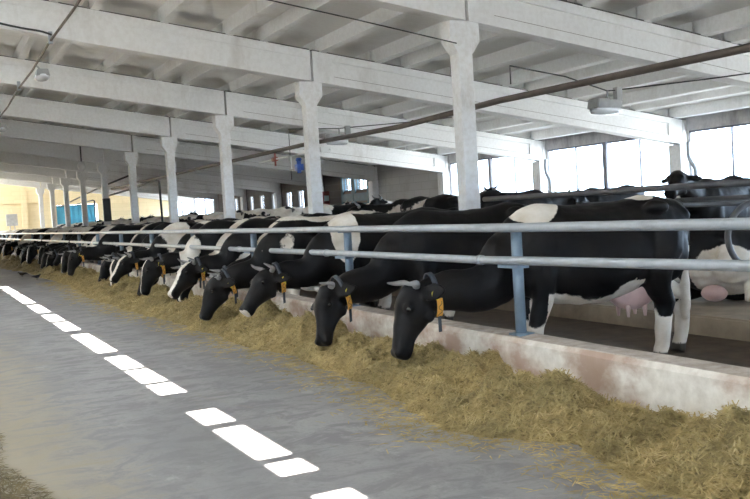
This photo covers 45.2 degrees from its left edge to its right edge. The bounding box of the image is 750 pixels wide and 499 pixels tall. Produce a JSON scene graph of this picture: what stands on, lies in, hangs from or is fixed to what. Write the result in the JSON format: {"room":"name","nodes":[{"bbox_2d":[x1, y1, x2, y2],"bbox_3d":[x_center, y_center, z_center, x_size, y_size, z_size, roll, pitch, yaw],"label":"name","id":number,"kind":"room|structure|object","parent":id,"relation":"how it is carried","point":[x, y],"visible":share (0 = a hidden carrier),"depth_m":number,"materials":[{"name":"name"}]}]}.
{"room":"farm building","nodes":[
{"label":"farm building","id":0,"kind":"room"},
{"bbox_2d":[0,183,168,230],"bbox_3d":[-31.473,-2.594,62.128,35.000,6.193,0.450,-5,3,-27],"label":"wall","id":1,"kind":"structure","parent":0,"point":[22,201],"depth_m":65.79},
{"bbox_2d":[56,204,95,224],"bbox_3d":[-22.085,-1.801,66.938,2.980,3.045,0.115,-5,3,-27],"label":"sheet","id":2,"kind":"object","parent":1,"relation":"hanging from","point":[75,210],"visible":0.32,"depth_m":66.83,"materials":[{"name":"fabric"}]},
{"bbox_2d":[218,165,374,211],"bbox_3d":[-4.999,-2.244,48.890,0.250,3.553,23.120,-5,3,-27],"label":"brick wall","id":3,"kind":"structure","parent":0,"point":[331,184],"depth_m":47.13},
{"bbox_2d":[240,189,246,210],"bbox_3d":[-7.829,-2.152,53.939,0.280,3.243,0.400,-5,3,-27],"label":"trim","id":4,"kind":"structure","parent":3,"relation":"attached to","point":[243,200],"depth_m":53.75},
{"bbox_2d":[274,183,281,208],"bbox_3d":[-5.226,-2.069,48.779,0.280,3.243,0.400,-5,3,-27],"label":"trim","id":5,"kind":"structure","parent":3,"relation":"attached to","point":[277,196],"depth_m":48.60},
{"bbox_2d":[322,191,329,204],"bbox_3d":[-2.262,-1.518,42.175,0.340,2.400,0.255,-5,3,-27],"label":"switch box","id":6,"kind":"object","parent":3,"relation":"attached to","point":[326,197],"visible":0.39,"depth_m":42.03,"materials":[{"name":"red paint"}]},
{"bbox_2d":[340,178,353,203],"bbox_3d":[-1.186,-2.370,41.089,0.190,2.070,1.260,-5,3,-27],"label":"window","id":7,"kind":"structure","parent":3,"relation":"in","point":[344,197],"depth_m":41.16,"materials":[{"name":"teal paint"}]},
{"bbox_2d":[352,179,368,203],"bbox_3d":[-0.533,-2.349,39.794,0.190,2.070,1.560,-5,3,-27],"label":"window","id":8,"kind":"structure","parent":3,"relation":"in","point":[363,196],"depth_m":39.82,"materials":[{"name":"teal paint"}]},
{"bbox_2d":[0,261,749,498],"bbox_3d":[-13.775,1.153,27.570,35.001,0.200,79.600,-5,3,-27],"label":"floor","id":9,"kind":"structure","parent":0,"point":[94,406],"depth_m":6.58,"materials":[{"name":"concrete"}]},
{"bbox_2d":[6,214,17,229],"bbox_3d":[-24.720,-1.140,61.441,0.720,2.550,0.240,-5,3,-27],"label":"control box","id":10,"kind":"object","parent":9,"relation":"on","point":[11,219],"visible":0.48,"depth_m":61.31,"materials":[{"name":"grey plastic"}]},
{"bbox_2d":[0,228,45,251],"bbox_3d":[-17.933,-0.307,46.390,2.938,1.478,0.828,-4,3,-16],"label":"cow","id":11,"kind":"object","parent":9,"relation":"on","point":[2,244],"visible":0.09,"depth_m":45.92},
{"bbox_2d":[2,228,50,253],"bbox_3d":[-17.191,-0.285,44.966,2.830,1.478,0.829,-5,3,-28],"label":"cow","id":12,"kind":"object","parent":9,"relation":"on","point":[24,231],"visible":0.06,"depth_m":44.71},
{"bbox_2d":[0,432,55,498],"bbox_3d":[-7.885,1.226,14.781,2.219,0.156,26.257,-5,3,-27],"label":"heap","id":13,"kind":"object","parent":9,"relation":"on","point":[27,493],"visible":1,"depth_m":5.08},
{"bbox_2d":[3,227,56,256],"bbox_3d":[-15.523,-0.211,41.208,2.950,1.478,0.828,-5,3,-29],"label":"cow","id":14,"kind":"object","parent":9,"relation":"on","point":[7,248],"visible":0.27,"depth_m":40.60},
{"bbox_2d":[14,227,72,255],"bbox_3d":[-13.901,-0.176,38.367,2.842,1.478,0.829,-5,3,-32],"label":"cow","id":15,"kind":"object","parent":9,"relation":"on","point":[18,251],"visible":0.11,"depth_m":37.91},
{"bbox_2d":[20,226,79,259],"bbox_3d":[-12.804,-0.138,36.121,2.830,1.478,0.829,-5,3,-23],"label":"cow","id":16,"kind":"object","parent":9,"relation":"on","point":[37,242],"visible":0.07,"depth_m":35.88},
{"bbox_2d":[20,226,92,263],"bbox_3d":[-12.303,-0.118,35.032,2.889,1.478,0.828,-5,3,-23],"label":"cow","id":17,"kind":"object","parent":9,"relation":"on","point":[47,236],"visible":0.11,"depth_m":34.62},
{"bbox_2d":[27,225,98,263],"bbox_3d":[-11.030,-0.078,32.525,2.950,1.478,0.828,-4,3,-17],"label":"cow","id":18,"kind":"object","parent":9,"relation":"on","point":[33,251],"visible":0.16,"depth_m":32.02},
{"bbox_2d":[37,225,106,264],"bbox_3d":[-10.304,-0.076,31.542,2.950,1.478,0.828,-5,3,-25],"label":"cow","id":19,"kind":"object","parent":9,"relation":"on","point":[43,249],"visible":0.16,"depth_m":30.80},
{"bbox_2d":[40,224,115,268],"bbox_3d":[-9.716,-0.046,30.132,2.889,1.478,0.828,-5,3,-22],"label":"cow","id":20,"kind":"object","parent":9,"relation":"on","point":[45,255],"visible":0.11,"depth_m":29.58},
{"bbox_2d":[45,224,125,267],"bbox_3d":[-8.939,-0.013,28.419,2.830,1.478,0.829,-5,3,-26],"label":"cow","id":21,"kind":"object","parent":9,"relation":"on","point":[51,257],"visible":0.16,"depth_m":28.13},
{"bbox_2d":[53,223,141,269],"bbox_3d":[-8.434,-0.012,27.752,2.938,1.478,0.828,-5,3,-25],"label":"cow","id":22,"kind":"object","parent":9,"relation":"on","point":[57,261],"visible":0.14,"depth_m":27.14},
{"bbox_2d":[59,223,143,272],"bbox_3d":[-7.767,0.015,26.308,2.842,1.478,0.829,-5,3,-29],"label":"cow","id":23,"kind":"object","parent":9,"relation":"on","point":[90,237],"visible":0.12,"depth_m":26.06},
{"bbox_2d":[61,222,152,272],"bbox_3d":[-7.143,0.045,24.849,2.950,1.478,0.828,-4,3,-19],"label":"cow","id":24,"kind":"object","parent":9,"relation":"on","point":[64,265],"visible":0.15,"depth_m":24.30},
{"bbox_2d":[67,222,167,275],"bbox_3d":[-6.512,0.069,23.491,2.946,1.478,0.833,-4,3,-19],"label":"cow","id":25,"kind":"object","parent":9,"relation":"on","point":[75,258],"visible":0.35,"depth_m":23.08},
{"bbox_2d":[103,220,193,256],"bbox_3d":[-5.341,0.055,22.298,2.837,1.479,0.833,-5,3,-33],"label":"cow","id":26,"kind":"object","parent":9,"relation":"on","point":[189,220],"visible":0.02,"depth_m":22.00},
{"bbox_2d":[98,219,204,281],"bbox_3d":[-4.973,0.096,20.937,2.897,1.479,0.833,-5,3,-28],"label":"cow","id":27,"kind":"object","parent":9,"relation":"on","point":[105,266],"visible":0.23,"depth_m":20.58},
{"bbox_2d":[105,219,220,286],"bbox_3d":[-4.381,0.122,19.595,2.846,1.480,0.829,-5,3,-26],"label":"cow","id":28,"kind":"object","parent":9,"relation":"on","point":[162,226],"visible":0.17,"depth_m":19.30},
{"bbox_2d":[109,218,241,283],"bbox_3d":[-3.916,0.153,18.326,2.946,1.480,0.829,-4,3,-19],"label":"cow","id":29,"kind":"object","parent":9,"relation":"on","point":[124,266],"visible":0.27,"depth_m":17.91},
{"bbox_2d":[137,216,262,295],"bbox_3d":[-3.012,0.165,16.899,2.836,1.480,0.829,-5,3,-30],"label":"cow","id":30,"kind":"object","parent":9,"relation":"on","point":[186,237],"visible":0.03,"depth_m":16.62},
{"bbox_2d":[139,215,300,295],"bbox_3d":[-2.701,0.188,16.003,2.947,1.480,0.829,-4,3,-19],"label":"cow","id":31,"kind":"object","parent":9,"relation":"on","point":[152,269],"visible":0.23,"depth_m":15.55},
{"bbox_2d":[168,213,331,299],"bbox_3d":[-1.783,0.224,14.031,2.951,1.483,0.834,-4,3,-19],"label":"cow","id":32,"kind":"object","parent":9,"relation":"on","point":[188,275],"visible":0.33,"depth_m":13.59},
{"bbox_2d":[171,213,328,301],"bbox_3d":[-1.992,0.182,15.195,2.847,1.483,0.834,-5,3,-26],"label":"cow","id":33,"kind":"object","parent":9,"relation":"on","point":[225,236],"visible":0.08,"depth_m":14.92},
{"bbox_2d":[208,211,377,306],"bbox_3d":[-1.111,0.217,13.305,2.840,1.483,0.834,-5,3,-28],"label":"cow","id":34,"kind":"object","parent":9,"relation":"on","point":[371,303],"visible":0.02,"depth_m":13.08},
{"bbox_2d":[199,210,391,320],"bbox_3d":[-0.983,0.255,12.319,2.899,1.483,0.834,-5,3,-26],"label":"cow","id":35,"kind":"object","parent":9,"relation":"on","point":[217,289],"visible":0.41,"depth_m":12.03},
{"bbox_2d":[239,207,454,319],"bbox_3d":[-0.272,0.267,11.155,2.950,1.481,0.837,-4,3,-17],"label":"cow","id":36,"kind":"object","parent":9,"relation":"on","point":[307,271],"visible":0.41,"depth_m":10.78},
{"bbox_2d":[0,253,749,498],"bbox_3d":[-12.208,0.536,31.523,2.068,0.534,64.380,-5,3,-27],"label":"hay","id":37,"kind":"object","parent":9,"relation":"on","point":[669,452],"visible":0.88,"depth_m":6.07},
{"bbox_2d":[11,253,749,418],"bbox_3d":[-9.795,0.534,29.008,0.248,0.424,78.600,-5,3,-27],"label":"curb","id":38,"kind":"object","parent":9,"relation":"on","point":[628,375],"visible":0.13,"depth_m":6.32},
{"bbox_2d":[0,217,749,336],"bbox_3d":[-9.407,-0.100,28.107,0.212,0.925,75.660,-5,3,-27],"label":"barrier","id":39,"kind":"object","parent":38,"relation":"on","point":[516,262],"visible":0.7,"depth_m":7.21,"materials":[{"name":"metal"}]},
{"bbox_2d":[301,202,527,345],"bbox_3d":[0.628,0.289,9.521,2.877,1.481,0.837,-5,3,-24],"label":"cow","id":40,"kind":"object","parent":9,"relation":"on","point":[367,283],"visible":0.46,"depth_m":9.27},
{"bbox_2d":[387,195,690,359],"bbox_3d":[1.509,0.313,7.882,2.954,1.485,0.836,-4,3,-13],"label":"cow","id":41,"kind":"object","parent":9,"relation":"on","point":[478,288],"visible":0.78,"depth_m":7.59},
{"bbox_2d":[329,277,749,341],"bbox_3d":[-4.316,0.265,32.328,7.150,0.400,79.600,-5,3,-27],"label":"platform","id":42,"kind":"object","parent":9,"relation":"on","point":[725,318],"depth_m":9.90,"materials":[{"name":"concrete"}]},
{"bbox_2d":[36,188,44,227],"bbox_3d":[-22.068,-2.011,59.707,0.500,4.130,0.250,-5,3,-27],"label":"concrete column","id":43,"kind":"structure","parent":42,"relation":"on","point":[40,191],"depth_m":59.57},
{"bbox_2d":[0,178,39,187],"bbox_3d":[-25.463,-4.659,57.952,7.270,1.705,0.318,-5,3,-27],"label":"roof beam","id":44,"kind":"structure","parent":43,"relation":"on","point":[2,181],"depth_m":58.92,"materials":[{"name":"concrete"}]},
{"bbox_2d":[41,183,191,202],"bbox_3d":[-17.623,-4.023,61.917,10.060,2.125,0.318,-5,3,-27],"label":"roof beam","id":45,"kind":"structure","parent":43,"relation":"on","point":[43,185],"depth_m":61.87,"materials":[{"name":"concrete"}]},
{"bbox_2d":[47,183,56,227],"bbox_3d":[-19.465,-1.928,54.547,0.500,4.130,0.250,-5,3,-27],"label":"concrete column","id":46,"kind":"structure","parent":42,"relation":"on","point":[51,187],"depth_m":54.41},
{"bbox_2d":[0,172,51,183],"bbox_3d":[-22.860,-4.576,52.792,7.270,1.705,0.318,-5,3,-27],"label":"roof beam","id":47,"kind":"structure","parent":46,"relation":"on","point":[3,175],"depth_m":53.68,"materials":[{"name":"concrete"}]},
{"bbox_2d":[52,174,215,199],"bbox_3d":[-15.020,-3.940,56.757,10.060,2.125,0.318,-5,3,-27],"label":"roof beam","id":48,"kind":"structure","parent":46,"relation":"on","point":[55,180],"depth_m":56.94,"materials":[{"name":"concrete"}]},
{"bbox_2d":[60,178,70,226],"bbox_3d":[-16.862,-1.845,49.387,0.500,4.130,0.250,-5,3,-27],"label":"concrete column","id":49,"kind":"structure","parent":42,"relation":"on","point":[65,182],"depth_m":49.25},
{"bbox_2d":[0,163,65,177],"bbox_3d":[-20.257,-4.493,47.632,7.270,1.705,0.318,-5,3,-27],"label":"roof beam","id":50,"kind":"structure","parent":49,"relation":"on","point":[12,168],"depth_m":48.41,"materials":[{"name":"concrete"}]},
{"bbox_2d":[65,170,243,196],"bbox_3d":[-12.417,-3.857,51.597,10.060,2.125,0.318,-5,3,-27],"label":"roof beam","id":51,"kind":"structure","parent":49,"relation":"on","point":[70,174],"depth_m":51.60,"materials":[{"name":"concrete"}]},
{"bbox_2d":[76,171,88,225],"bbox_3d":[-14.259,-1.762,44.227,0.500,4.130,0.250,-5,3,-27],"label":"concrete column","id":52,"kind":"structure","parent":42,"relation":"on","point":[81,176],"depth_m":44.09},
{"bbox_2d":[0,152,79,170],"bbox_3d":[-17.654,-4.410,42.472,7.270,1.705,0.318,-5,3,-27],"label":"roof beam","id":53,"kind":"structure","parent":52,"relation":"on","point":[5,157],"depth_m":43.12,"materials":[{"name":"concrete"}]},
{"bbox_2d":[82,161,278,192],"bbox_3d":[-9.814,-3.773,46.437,10.060,2.125,0.318,-5,3,-27],"label":"roof beam","id":54,"kind":"structure","parent":52,"relation":"on","point":[120,170],"depth_m":46.47,"materials":[{"name":"concrete"}]},
{"bbox_2d":[97,163,110,224],"bbox_3d":[-11.656,-1.679,39.067,0.500,4.130,0.250,-5,3,-27],"label":"concrete column","id":55,"kind":"structure","parent":42,"relation":"on","point":[103,169],"depth_m":38.90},
{"bbox_2d":[0,137,103,162],"bbox_3d":[-15.051,-4.326,37.312,7.270,1.705,0.318,-5,3,-27],"label":"roof beam","id":56,"kind":"structure","parent":55,"relation":"on","point":[10,145],"depth_m":37.86,"materials":[{"name":"concrete"}]},
{"bbox_2d":[60,175,128,206],"bbox_3d":[-14.245,-2.780,44.856,0.080,0.780,21.002,-5,3,-27],"label":"pipe","id":57,"kind":"object","parent":55,"relation":"attached to","point":[127,175],"visible":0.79,"depth_m":42.19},
{"bbox_2d":[102,198,111,221],"bbox_3d":[-11.583,-1.711,38.916,0.320,1.000,0.105,-5,3,-27],"label":"cable box","id":58,"kind":"object","parent":55,"relation":"attached to","point":[106,201],"visible":1,"depth_m":38.87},
{"bbox_2d":[103,149,306,185],"bbox_3d":[-7.211,-3.690,41.277,10.060,2.125,0.318,-5,3,-27],"label":"roof beam","id":59,"kind":"structure","parent":55,"relation":"on","point":[114,157],"depth_m":40.98,"materials":[{"name":"concrete"}]},
{"bbox_2d":[110,43,749,189],"bbox_3d":[-1.508,-2.201,19.366,0.090,0.306,44.000,-5,3,-27],"label":"pipe","id":60,"kind":"object","parent":55,"relation":"attached to","point":[744,48],"visible":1,"depth_m":11.91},
{"bbox_2d":[109,180,163,221],"bbox_3d":[-9.724,-1.733,36.042,0.080,1.692,9.841,-5,3,-27],"label":"pipe","id":61,"kind":"object","parent":60,"relation":"attached to","point":[146,183],"visible":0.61,"depth_m":31.72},
{"bbox_2d":[120,219,131,223],"bbox_3d":[-9.994,-0.705,40.394,2.916,1.478,0.836,-5,3,-34],"label":"cow","id":62,"kind":"object","parent":42,"relation":"on","point":[127,221],"visible":0.06,"depth_m":39.56},
{"bbox_2d":[123,152,139,222],"bbox_3d":[-9.053,-1.595,33.907,0.500,4.130,0.250,-5,3,-27],"label":"concrete column","id":63,"kind":"structure","parent":42,"relation":"on","point":[131,158],"depth_m":33.77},
{"bbox_2d":[0,118,131,151],"bbox_3d":[-12.448,-4.243,32.151,7.270,1.705,0.318,-5,3,-27],"label":"roof beam","id":64,"kind":"structure","parent":63,"relation":"on","point":[17,129],"depth_m":32.63,"materials":[{"name":"concrete"}]},
{"bbox_2d":[131,135,374,180],"bbox_3d":[-4.608,-3.607,36.117,10.060,2.125,0.318,-5,3,-27],"label":"roof beam","id":65,"kind":"structure","parent":63,"relation":"on","point":[140,144],"depth_m":35.75,"materials":[{"name":"concrete"}]},
{"bbox_2d":[259,153,304,172],"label":"water valve","id":66,"kind":"object","parent":65,"relation":"attached to","point":[299,167],"depth_m":20.21,"materials":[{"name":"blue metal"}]},
{"bbox_2d":[147,216,163,222],"bbox_3d":[-7.379,-0.608,34.922,2.916,1.478,0.836,-5,3,-25],"label":"cow","id":67,"kind":"object","parent":42,"relation":"on","point":[158,218],"visible":0.1,"depth_m":34.24},
{"bbox_2d":[160,137,178,222],"bbox_3d":[-6.450,-1.512,28.747,0.500,4.130,0.250,-5,3,-27],"label":"concrete column","id":68,"kind":"structure","parent":42,"relation":"on","point":[168,145],"depth_m":28.62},
{"bbox_2d":[0,93,169,136],"bbox_3d":[-9.845,-4.160,26.991,7.270,1.705,0.318,-5,3,-27],"label":"roof beam","id":69,"kind":"structure","parent":68,"relation":"on","point":[31,108],"depth_m":27.35,"materials":[{"name":"concrete"}]},
{"bbox_2d":[169,117,445,172],"bbox_3d":[-2.005,-3.524,30.957,10.060,2.125,0.318,-5,3,-27],"label":"roof beam","id":70,"kind":"structure","parent":68,"relation":"on","point":[180,128],"depth_m":30.54,"materials":[{"name":"concrete"}]},
{"bbox_2d":[320,147,330,151],"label":"water valve","id":71,"kind":"object","parent":70,"relation":"attached to","point":[322,149],"depth_m":18.33,"materials":[{"name":"white plastic"}]},
{"bbox_2d":[140,210,198,222],"bbox_3d":[-8.297,-0.731,36.662,2.885,1.673,0.836,-5,3,-26],"label":"cow","id":72,"kind":"object","parent":42,"relation":"on","point":[142,220],"visible":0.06,"depth_m":36.07},
{"bbox_2d":[179,214,203,221],"bbox_3d":[-5.578,-0.566,31.680,2.916,1.478,0.836,-5,3,-23],"label":"cow","id":73,"kind":"object","parent":42,"relation":"on","point":[186,217],"visible":0.09,"depth_m":31.08},
{"bbox_2d":[203,212,223,219],"bbox_3d":[-4.016,-0.504,28.326,2.916,1.478,0.836,-5,3,-30],"label":"cow","id":74,"kind":"object","parent":42,"relation":"on","point":[214,215],"visible":0.06,"depth_m":27.57},
{"bbox_2d":[212,115,235,217],"bbox_3d":[-3.847,-1.429,23.587,0.500,4.130,0.250,-5,3,-27],"label":"concrete column","id":75,"kind":"structure","parent":42,"relation":"on","point":[223,125],"depth_m":23.45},
{"bbox_2d":[0,55,224,114],"bbox_3d":[-7.242,-4.077,21.831,7.270,1.705,0.318,-5,3,-27],"label":"roof beam","id":76,"kind":"structure","parent":75,"relation":"on","point":[65,79],"depth_m":22.10,"materials":[{"name":"concrete"}]},
{"bbox_2d":[224,91,542,160],"bbox_3d":[0.598,-3.441,25.797,10.060,2.125,0.318,-5,3,-27],"label":"roof beam","id":77,"kind":"structure","parent":75,"relation":"on","point":[244,106],"depth_m":25.28,"materials":[{"name":"concrete"}]},
{"bbox_2d":[235,209,270,218],"bbox_3d":[-3.066,-0.487,26.732,2.916,1.478,0.836,-5,3,-26],"label":"cow","id":78,"kind":"object","parent":42,"relation":"on","point":[239,214],"visible":0.06,"depth_m":26.02},
{"bbox_2d":[243,208,272,218],"bbox_3d":[-2.277,-0.459,25.094,2.916,1.478,0.836,-5,3,-29],"label":"cow","id":79,"kind":"object","parent":42,"relation":"on","point":[256,212],"visible":0.09,"depth_m":24.36},
{"bbox_2d":[270,206,303,216],"bbox_3d":[-1.400,-0.412,22.953,2.916,1.478,0.836,-5,3,-38],"label":"cow","id":80,"kind":"object","parent":42,"relation":"on","point":[284,211],"visible":0.09,"depth_m":22.08},
{"bbox_2d":[294,81,323,213],"bbox_3d":[-1.244,-1.346,18.427,0.500,4.130,0.250,-5,3,-27],"label":"concrete column","id":81,"kind":"structure","parent":42,"relation":"on","point":[308,94],"depth_m":18.29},
{"bbox_2d":[0,0,310,81],"bbox_3d":[-4.640,-3.994,16.671,7.270,1.705,0.318,-5,3,-27],"label":"roof beam","id":82,"kind":"structure","parent":81,"relation":"on","point":[102,29],"depth_m":16.79,"materials":[{"name":"concrete"}]},
{"bbox_2d":[310,50,682,144],"bbox_3d":[3.201,-3.358,20.637,10.060,2.125,0.318,-5,3,-27],"label":"roof beam","id":83,"kind":"structure","parent":81,"relation":"on","point":[332,70],"depth_m":20.17,"materials":[{"name":"concrete"}]},
{"bbox_2d":[301,200,395,214],"bbox_3d":[-0.437,-0.382,21.059,2.916,1.478,0.836,-5,3,-35],"label":"cow","id":84,"kind":"object","parent":42,"relation":"on","point":[329,209],"visible":0.06,"depth_m":20.45},
{"bbox_2d":[346,199,406,213],"bbox_3d":[0.684,-0.350,18.914,2.916,1.478,0.836,-5,3,-25],"label":"cow","id":85,"kind":"object","parent":42,"relation":"on","point":[394,207],"visible":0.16,"depth_m":18.65},
{"bbox_2d":[370,195,392,204],"bbox_3d":[0.930,-0.803,26.281,2.885,1.673,0.836,-5,3,-26],"label":"cow","id":86,"kind":"object","parent":42,"relation":"on","point":[376,201],"visible":0.08,"depth_m":25.54},
{"bbox_2d":[400,183,498,211],"bbox_3d":[1.693,-0.461,17.903,2.885,1.673,0.836,-5,3,-33],"label":"cow","id":87,"kind":"object","parent":42,"relation":"on","point":[415,202],"visible":0.12,"depth_m":17.10},
{"bbox_2d":[440,20,480,209],"bbox_3d":[1.359,-1.263,13.267,0.500,4.130,0.250,-5,3,-27],"label":"concrete column","id":88,"kind":"structure","parent":42,"relation":"on","point":[465,34],"depth_m":13.14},
{"bbox_2d":[268,0,456,43],"bbox_3d":[-0.661,-3.187,12.053,4.103,0.738,0.030,-5,3,-27],"label":"overhead wire","id":89,"kind":"object","parent":88,"relation":"attached to","point":[268,0],"visible":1,"depth_m":12.27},
{"bbox_2d":[347,0,465,21],"bbox_3d":[-2.037,-3.911,11.511,7.270,1.705,0.318,-5,3,-27],"label":"roof beam","id":90,"kind":"structure","parent":88,"relation":"on","point":[441,10],"depth_m":12.82,"materials":[{"name":"concrete"}]},
{"bbox_2d":[0,0,80,118],"bbox_3d":[-10.375,-3.890,25.110,0.070,0.222,66.471,-5,3,-27],"label":"conduit","id":91,"kind":"object","parent":90,"relation":"hanging from","point":[50,38],"visible":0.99,"depth_m":16.42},
{"bbox_2d":[0,123,6,131],"bbox_3d":[-11.197,-3.693,27.000,0.295,0.338,0.500,-5,3,-27],"label":"ceiling lamp","id":92,"kind":"object","parent":91,"relation":"hanging from","point":[3,127],"visible":1,"depth_m":26.83,"materials":[{"name":"grey plastic"}]},
{"bbox_2d":[0,22,51,35],"bbox_3d":[-6.972,-3.948,15.104,2.909,0.625,0.036,-5,3,-27],"label":"power cable","id":93,"kind":"object","parent":91,"relation":"attached to","point":[9,25],"visible":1,"depth_m":15.56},
{"bbox_2d":[34,65,49,81],"bbox_3d":[-6.694,-3.549,18.073,0.295,0.338,0.500,-5,3,-27],"label":"ceiling lamp","id":94,"kind":"object","parent":91,"relation":"hanging from","point":[41,75],"visible":1,"depth_m":17.91,"materials":[{"name":"grey plastic"}]},
{"bbox_2d":[465,0,749,87],"bbox_3d":[5.804,-3.275,15.477,10.060,2.125,0.318,-5,3,-27],"label":"roof beam","id":95,"kind":"structure","parent":88,"relation":"on","point":[559,23],"depth_m":14.26,"materials":[{"name":"concrete"}]},
{"bbox_2d":[423,189,538,209],"bbox_3d":[2.082,-0.332,16.730,2.916,1.478,0.836,-5,3,-35],"label":"cow","id":96,"kind":"object","parent":42,"relation":"on","point":[443,201],"visible":0.08,"depth_m":15.88},
{"bbox_2d":[480,186,588,207],"bbox_3d":[2.650,-0.302,15.345,2.916,1.478,0.836,-6,4,-42],"label":"cow","id":97,"kind":"object","parent":42,"relation":"on","point":[576,199],"visible":0.2,"depth_m":14.98},
{"bbox_2d":[547,185,644,201],"bbox_3d":[4.572,-0.565,18.537,2.916,1.478,0.836,-5,3,-35],"label":"cow","id":98,"kind":"object","parent":42,"relation":"on","point":[609,197],"visible":0.1,"depth_m":18.44},
{"bbox_2d":[482,179,749,204],"bbox_3d":[4.455,-0.132,10.422,1.880,1.368,8.600,-5,3,-27],"label":"rail","id":99,"kind":"object","parent":42,"relation":"on","point":[741,182],"visible":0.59,"depth_m":11.52,"materials":[{"name":"metal"}]},
{"bbox_2d":[661,170,749,218],"bbox_3d":[4.921,-0.401,13.454,2.885,1.579,0.836,-6,4,-42],"label":"cow","id":100,"kind":"object","parent":42,"relation":"on","point":[677,176],"visible":0.32,"depth_m":13.05},
{"bbox_2d":[678,230,749,301],"bbox_3d":[4.515,-0.040,10.393,2.784,1.195,1.137,-5,3,-27],"label":"cow","id":101,"kind":"object","parent":42,"relation":"on","point":[703,244],"visible":0.46,"depth_m":9.80},
{"bbox_2d":[682,200,747,206],"bbox_3d":[3.852,-0.020,11.072,2.251,1.170,0.064,-5,3,-27],"label":"divider","id":102,"kind":"object","parent":42,"relation":"on","point":[717,203],"visible":0.16,"depth_m":11.21,"materials":[{"name":"metal"}]},
{"bbox_2d":[724,200,749,259],"bbox_3d":[4.572,0.003,9.643,2.251,1.170,0.064,-5,3,-27],"label":"divider","id":103,"kind":"object","parent":42,"relation":"on","point":[742,206],"visible":0.62,"depth_m":9.15,"materials":[{"name":"metal"}]},
{"bbox_2d":[0,0,749,177],"bbox_3d":[-13.528,-3.701,27.057,36.200,2.929,78.600,-5,3,-27],"label":"ceiling","id":104,"kind":"structure","parent":0,"point":[263,20],"depth_m":18.89,"materials":[{"name":"concrete"}]},
{"bbox_2d":[77,146,85,170],"bbox_3d":[-11.700,-3.622,35.821,0.307,0.990,0.315,-5,3,-27],"label":"globe lamp","id":105,"kind":"object","parent":104,"relation":"hanging from","point":[81,165],"visible":0.99,"depth_m":35.76,"materials":[{"name":"white plastic"}]},
{"bbox_2d":[288,117,451,179],"bbox_3d":[-0.070,-2.448,21.947,3.956,1.262,0.722,-3,3,5],"label":"lamp","id":106,"kind":"object","parent":104,"relation":"hanging from","point":[347,129],"visible":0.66,"depth_m":22.02,"materials":[{"name":"grey plastic"}]},
{"bbox_2d":[509,65,749,114],"bbox_3d":[4.520,-2.729,15.102,5.411,0.816,1.111,-4,3,-16],"label":"lamp","id":107,"kind":"object","parent":104,"relation":"hanging from","point":[598,106],"visible":0.98,"depth_m":15.24,"materials":[{"name":"grey plastic"}]},
{"bbox_2d":[194,117,696,212],"bbox_3d":[2.039,-2.019,34.937,0.250,3.553,78.600,-5,3,-27],"label":"wall","id":108,"kind":"structure","parent":0,"point":[394,183],"depth_m":35.66,"materials":[{"name":"white brick"}]},
{"bbox_2d":[189,198,194,212],"bbox_3d":[-13.035,-2.319,64.259,0.280,3.243,0.400,-5,3,-27],"label":"trim","id":109,"kind":"structure","parent":108,"relation":"attached to","point":[191,205],"depth_m":64.08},
{"bbox_2d":[194,198,211,213],"bbox_3d":[-11.624,-2.625,61.728,0.150,2.020,5.384,-5,3,-27],"label":"window","id":110,"kind":"structure","parent":108,"relation":"in","point":[204,200],"depth_m":61.69,"materials":[{"name":"glass"}]},
{"bbox_2d":[212,194,218,211],"bbox_3d":[-10.432,-2.236,59.099,0.280,3.243,0.400,-5,3,-27],"label":"trim","id":111,"kind":"structure","parent":108,"relation":"attached to","point":[214,202],"depth_m":58.92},
{"bbox_2d":[368,167,378,202],"bbox_3d":[-0.020,-1.903,38.459,0.280,3.243,0.400,-5,3,-27],"label":"trim","id":112,"kind":"structure","parent":108,"relation":"attached to","point":[373,187],"depth_m":38.28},
{"bbox_2d":[437,156,450,194],"bbox_3d":[2.583,-1.820,33.298,0.280,3.243,0.400,-5,3,-27],"label":"trim","id":113,"kind":"structure","parent":108,"relation":"attached to","point":[443,178],"depth_m":33.12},
{"bbox_2d":[450,156,516,194],"bbox_3d":[3.993,-2.127,30.768,0.150,2.020,5.384,-5,3,-27],"label":"window frame","id":114,"kind":"structure","parent":108,"relation":"in","point":[490,160],"depth_m":30.66,"materials":[{"name":"metal"}]},
{"bbox_2d":[532,141,547,192],"bbox_3d":[5.186,-1.737,28.138,0.280,3.243,0.400,-5,3,-27],"label":"concrete column","id":115,"kind":"structure","parent":108,"relation":"attached to","point":[540,181],"depth_m":27.96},
{"bbox_2d":[544,159,552,191],"bbox_3d":[5.364,-1.444,27.655,0.110,2.682,0.319,-5,3,-27],"label":"drain pipe","id":116,"kind":"object","parent":108,"relation":"attached to","point":[545,160],"visible":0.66,"depth_m":27.57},
{"bbox_2d":[547,138,642,188],"bbox_3d":[6.596,-2.043,25.608,0.150,2.020,5.384,-5,3,-27],"label":"window","id":117,"kind":"structure","parent":108,"relation":"in","point":[605,156],"depth_m":25.53,"materials":[{"name":"metal"}]},
{"bbox_2d":[448,108,749,162],"bbox_3d":[-13.751,-2.192,26.969,35.500,0.583,78.160,-5,3,-27],"label":"trim","id":118,"kind":"structure","parent":108,"relation":"attached to","point":[739,116],"depth_m":24.89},
{"bbox_2d":[668,120,689,197],"bbox_3d":[7.789,-1.654,22.978,0.280,3.243,0.400,-5,3,-27],"label":"concrete column","id":119,"kind":"structure","parent":108,"relation":"attached to","point":[678,160],"depth_m":22.80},
{"bbox_2d":[686,142,697,174],"bbox_3d":[7.966,-1.361,22.495,0.110,2.682,0.319,-5,3,-27],"label":"drain pipe","id":120,"kind":"object","parent":108,"relation":"attached to","point":[688,144],"visible":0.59,"depth_m":22.47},
{"bbox_2d":[689,123,749,175],"bbox_3d":[9.199,-1.960,20.448,0.150,2.020,5.384,-5,3,-27],"label":"window","id":121,"kind":"structure","parent":108,"relation":"in","point":[742,124],"depth_m":21.64,"materials":[{"name":"metal"}]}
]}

